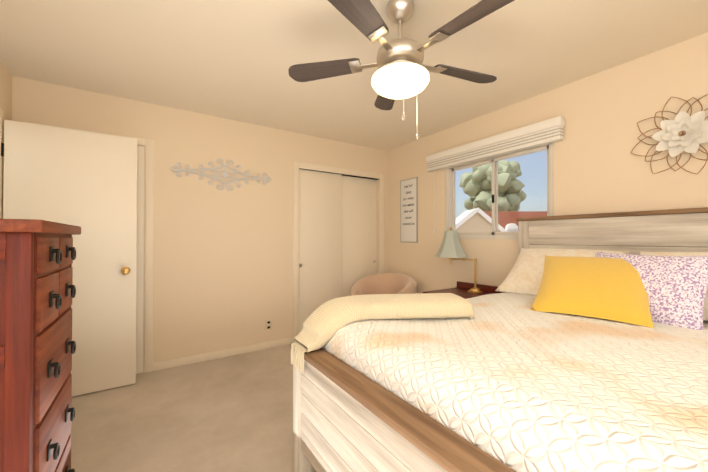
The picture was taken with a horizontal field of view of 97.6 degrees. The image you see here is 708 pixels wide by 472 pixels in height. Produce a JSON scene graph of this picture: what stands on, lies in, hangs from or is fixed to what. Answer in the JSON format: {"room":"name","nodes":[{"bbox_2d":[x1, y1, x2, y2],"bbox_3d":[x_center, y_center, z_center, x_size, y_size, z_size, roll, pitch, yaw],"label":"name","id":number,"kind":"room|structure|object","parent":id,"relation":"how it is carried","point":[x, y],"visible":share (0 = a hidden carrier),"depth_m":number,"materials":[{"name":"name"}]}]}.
{"room":"bedroom","nodes":[
{"label":"bedroom","id":0,"kind":"room"},
{"bbox_2d":[0,62,11,120],"bbox_3d":[-1.392,-0.011,0.388,0.140,2.440,4.570,0,-1,-33],"label":"wall","id":1,"kind":"structure","parent":0,"point":[5,91],"depth_m":2.25,"materials":[{"name":"beige paint"}]},
{"bbox_2d":[0,108,3,218],"bbox_3d":[-2.279,0.168,1.749,0.154,2.105,0.930,0,-1,-33],"label":"door frame","id":2,"kind":"structure","parent":1,"relation":"attached to","point":[1,111],"depth_m":2.15,"materials":[{"name":"beige paint"}]},
{"bbox_2d":[1,120,136,396],"bbox_3d":[-2.136,0.202,2.365,0.778,2.024,0.171,0,-1,-33],"label":"door","id":3,"kind":"structure","parent":1,"relation":"in","point":[86,181],"depth_m":2.41,"materials":[{"name":"beige paint"}]},
{"bbox_2d":[70,344,292,471],"bbox_3d":[-0.452,1.268,1.473,4.967,0.100,5.370,0,-1,-33],"label":"floor","id":4,"kind":"structure","parent":0,"point":[233,413],"depth_m":2.05,"materials":[{"name":"carpet"}]},
{"bbox_2d":[0,219,80,471],"bbox_3d":[-1.393,0.582,1.070,0.601,1.265,0.650,0,-1,-33],"label":"dresser","id":5,"kind":"object","parent":4,"relation":"on","point":[37,343],"visible":1,"depth_m":1.01,"materials":[{"name":"red wood"}]},
{"bbox_2d":[350,273,416,295],"bbox_3d":[0.358,0.858,3.715,0.797,0.760,0.806,0,-1,-33],"label":"chair","id":6,"kind":"object","parent":4,"relation":"on","point":[388,283],"visible":0.42,"depth_m":3.93,"materials":[{"name":"beige fabric"}]},
{"bbox_2d":[423,281,502,298],"bbox_3d":[1.064,0.856,2.928,0.535,0.750,0.630,0,-1,-33],"label":"nightstand","id":7,"kind":"object","parent":4,"relation":"on","point":[461,289],"visible":0.08,"depth_m":3.04,"materials":[{"name":"brown wood"}]},
{"bbox_2d":[435,227,483,292],"bbox_3d":[1.039,0.226,3.113,0.330,0.645,0.448,0,-1,-33],"label":"lamp","id":8,"kind":"object","parent":7,"relation":"on","point":[450,248],"visible":1,"depth_m":3.10,"materials":[{"name":"gold metal"}]},
{"bbox_2d":[291,207,707,471],"bbox_3d":[1.183,0.523,1.242,2.191,1.386,2.196,0,-1,-33],"label":"bed","id":9,"kind":"object","parent":4,"relation":"on","point":[579,343],"visible":1,"depth_m":1.16,"materials":[{"name":"beige fabric"}]},
{"bbox_2d":[291,293,473,373],"bbox_3d":[0.190,0.477,1.592,0.914,0.305,0.521,0,-1,-33],"label":"throw","id":10,"kind":"object","parent":9,"relation":"on","point":[344,335],"depth_m":1.48,"materials":[{"name":"beige fabric"}]},
{"bbox_2d":[322,292,707,471],"bbox_3d":[1.170,0.621,1.289,1.970,0.452,2.030,0,-1,-33],"label":"quilt","id":11,"kind":"object","parent":9,"relation":"on","point":[534,387],"depth_m":0.94,"materials":[{"name":"white fabric"}]},
{"bbox_2d":[12,76,387,373],"bbox_3d":[-1.526,0.013,3.118,4.967,2.440,0.140,0,-1,-33],"label":"wall","id":12,"kind":"structure","parent":0,"point":[223,269],"depth_m":3.10,"materials":[{"name":"beige paint"}]},
{"bbox_2d":[23,121,153,372],"bbox_3d":[-2.180,0.176,2.594,0.840,2.105,0.014,0,-1,-33],"label":"door frame","id":13,"kind":"structure","parent":12,"relation":"attached to","point":[148,144],"depth_m":2.79,"materials":[{"name":"beige paint"}]},
{"bbox_2d":[170,158,270,190],"bbox_3d":[-1.318,-0.627,3.165,0.963,0.328,0.012,0,-1,-33],"label":"wall art","id":14,"kind":"object","parent":12,"relation":"attached to","point":[224,174],"visible":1,"depth_m":3.15,"materials":[{"name":"grey metal"}]},
{"bbox_2d":[153,337,292,370],"bbox_3d":[-1.265,1.196,3.188,1.350,0.075,0.012,0,-1,-33],"label":"baseboard","id":15,"kind":"structure","parent":12,"relation":"attached to","point":[172,363],"depth_m":3.11,"materials":[{"name":"beige paint"}]},
{"bbox_2d":[265,319,271,330],"bbox_3d":[-0.939,0.978,3.408,0.070,0.115,0.006,0,-1,-33],"label":"electrical outlet plate","id":16,"kind":"object","parent":12,"relation":"attached to","point":[268,324],"visible":1,"depth_m":3.40,"materials":[{"name":"beige plastic"}]},
{"bbox_2d":[299,168,377,332],"bbox_3d":[-0.188,0.220,3.996,1.190,2.018,0.140,0,-1,-33],"label":"sliding door","id":17,"kind":"structure","parent":12,"relation":"attached to","point":[337,235],"depth_m":3.89,"materials":[{"name":"beige paint"}]},
{"bbox_2d":[293,161,383,342],"bbox_3d":[-0.145,0.190,3.931,1.330,2.100,0.014,0,-1,-33],"label":"door frame","id":18,"kind":"structure","parent":12,"relation":"attached to","point":[296,165],"depth_m":3.60,"materials":[{"name":"beige paint"}]},
{"bbox_2d":[0,0,707,150],"bbox_3d":[-0.452,-1.272,1.496,4.967,0.100,5.370,0,-1,-33],"label":"ceiling","id":19,"kind":"structure","parent":0,"point":[232,59],"depth_m":2.04,"materials":[{"name":"beige paint"}]},
{"bbox_2d":[288,0,513,139],"bbox_3d":[0.282,-0.855,1.624,1.222,0.729,1.207,0,-1,-33],"label":"fan","id":20,"kind":"object","parent":19,"relation":"hanging from","point":[401,72],"visible":1,"depth_m":1.56,"materials":[{"name":"brown wood"}]},
{"bbox_2d":[387,32,707,292],"bbox_3d":[1.784,0.007,2.476,0.140,2.440,4.570,0,-1,-33],"label":"wall","id":21,"kind":"structure","parent":0,"point":[599,167],"depth_m":2.35,"materials":[{"name":"beige paint"}]},
{"bbox_2d":[400,177,417,242],"bbox_3d":[0.703,-0.325,3.975,0.020,0.816,0.306,0,-1,-33],"label":"sign board","id":22,"kind":"object","parent":21,"relation":"attached to","point":[408,233],"visible":1,"depth_m":3.96,"materials":[{"name":"beige"}]},
{"bbox_2d":[403,185,413,224],"bbox_3d":[0.698,-0.400,3.970,0.002,0.520,0.217,0,-1,-33],"label":"lettering","id":23,"kind":"object","parent":22,"relation":"attached to","point":[408,205],"visible":1,"depth_m":3.97,"materials":[{"name":"grey"}]},
{"bbox_2d":[426,116,564,232],"bbox_3d":[1.267,-0.490,3.056,0.084,0.915,1.440,0,-1,-33],"label":"blind valance","id":24,"kind":"object","parent":21,"relation":"attached to","point":[548,131],"visible":1,"depth_m":2.86,"materials":[{"name":"white fabric"}]},
{"bbox_2d":[446,143,553,238],"bbox_3d":[1.385,-0.388,3.061,0.088,0.840,1.130,0,-1,-33],"label":"window","id":25,"kind":"structure","parent":21,"relation":"in","point":[451,221],"depth_m":3.05,"materials":[{"name":"beige"}]},
{"bbox_2d":[630,94,707,173],"bbox_3d":[2.022,-0.630,1.907,0.075,0.515,0.515,0,-1,-33],"label":"wall art","id":26,"kind":"object","parent":21,"relation":"attached to","point":[674,140],"visible":1,"depth_m":1.92,"materials":[{"name":"white metal"}]},
{"label":"outside","id":27,"kind":"structure","parent":0,"visible":0},
{"bbox_3d":[24.110,4.555,39.553,76.223,0.200,120.000,0,-1,-33],"label":"ground","id":28,"kind":"structure","parent":27,"visible":0},
{"bbox_2d":[460,160,525,210],"bbox_3d":[15.646,-2.150,35.048,6.818,13.159,7.191,0,-1,-33],"label":"tree","id":29,"kind":"object","parent":28,"relation":"on","point":[482,182],"depth_m":32.78,"materials":[{"name":"green plant"}]},
{"bbox_2d":[456,208,546,232],"bbox_3d":[14.338,1.080,26.224,15.138,6.513,9.819,0,-1,-33],"label":"house","id":30,"kind":"structure","parent":28,"relation":"on","point":[511,217],"depth_m":24.12,"materials":[{"name":"beige"}]}
]}

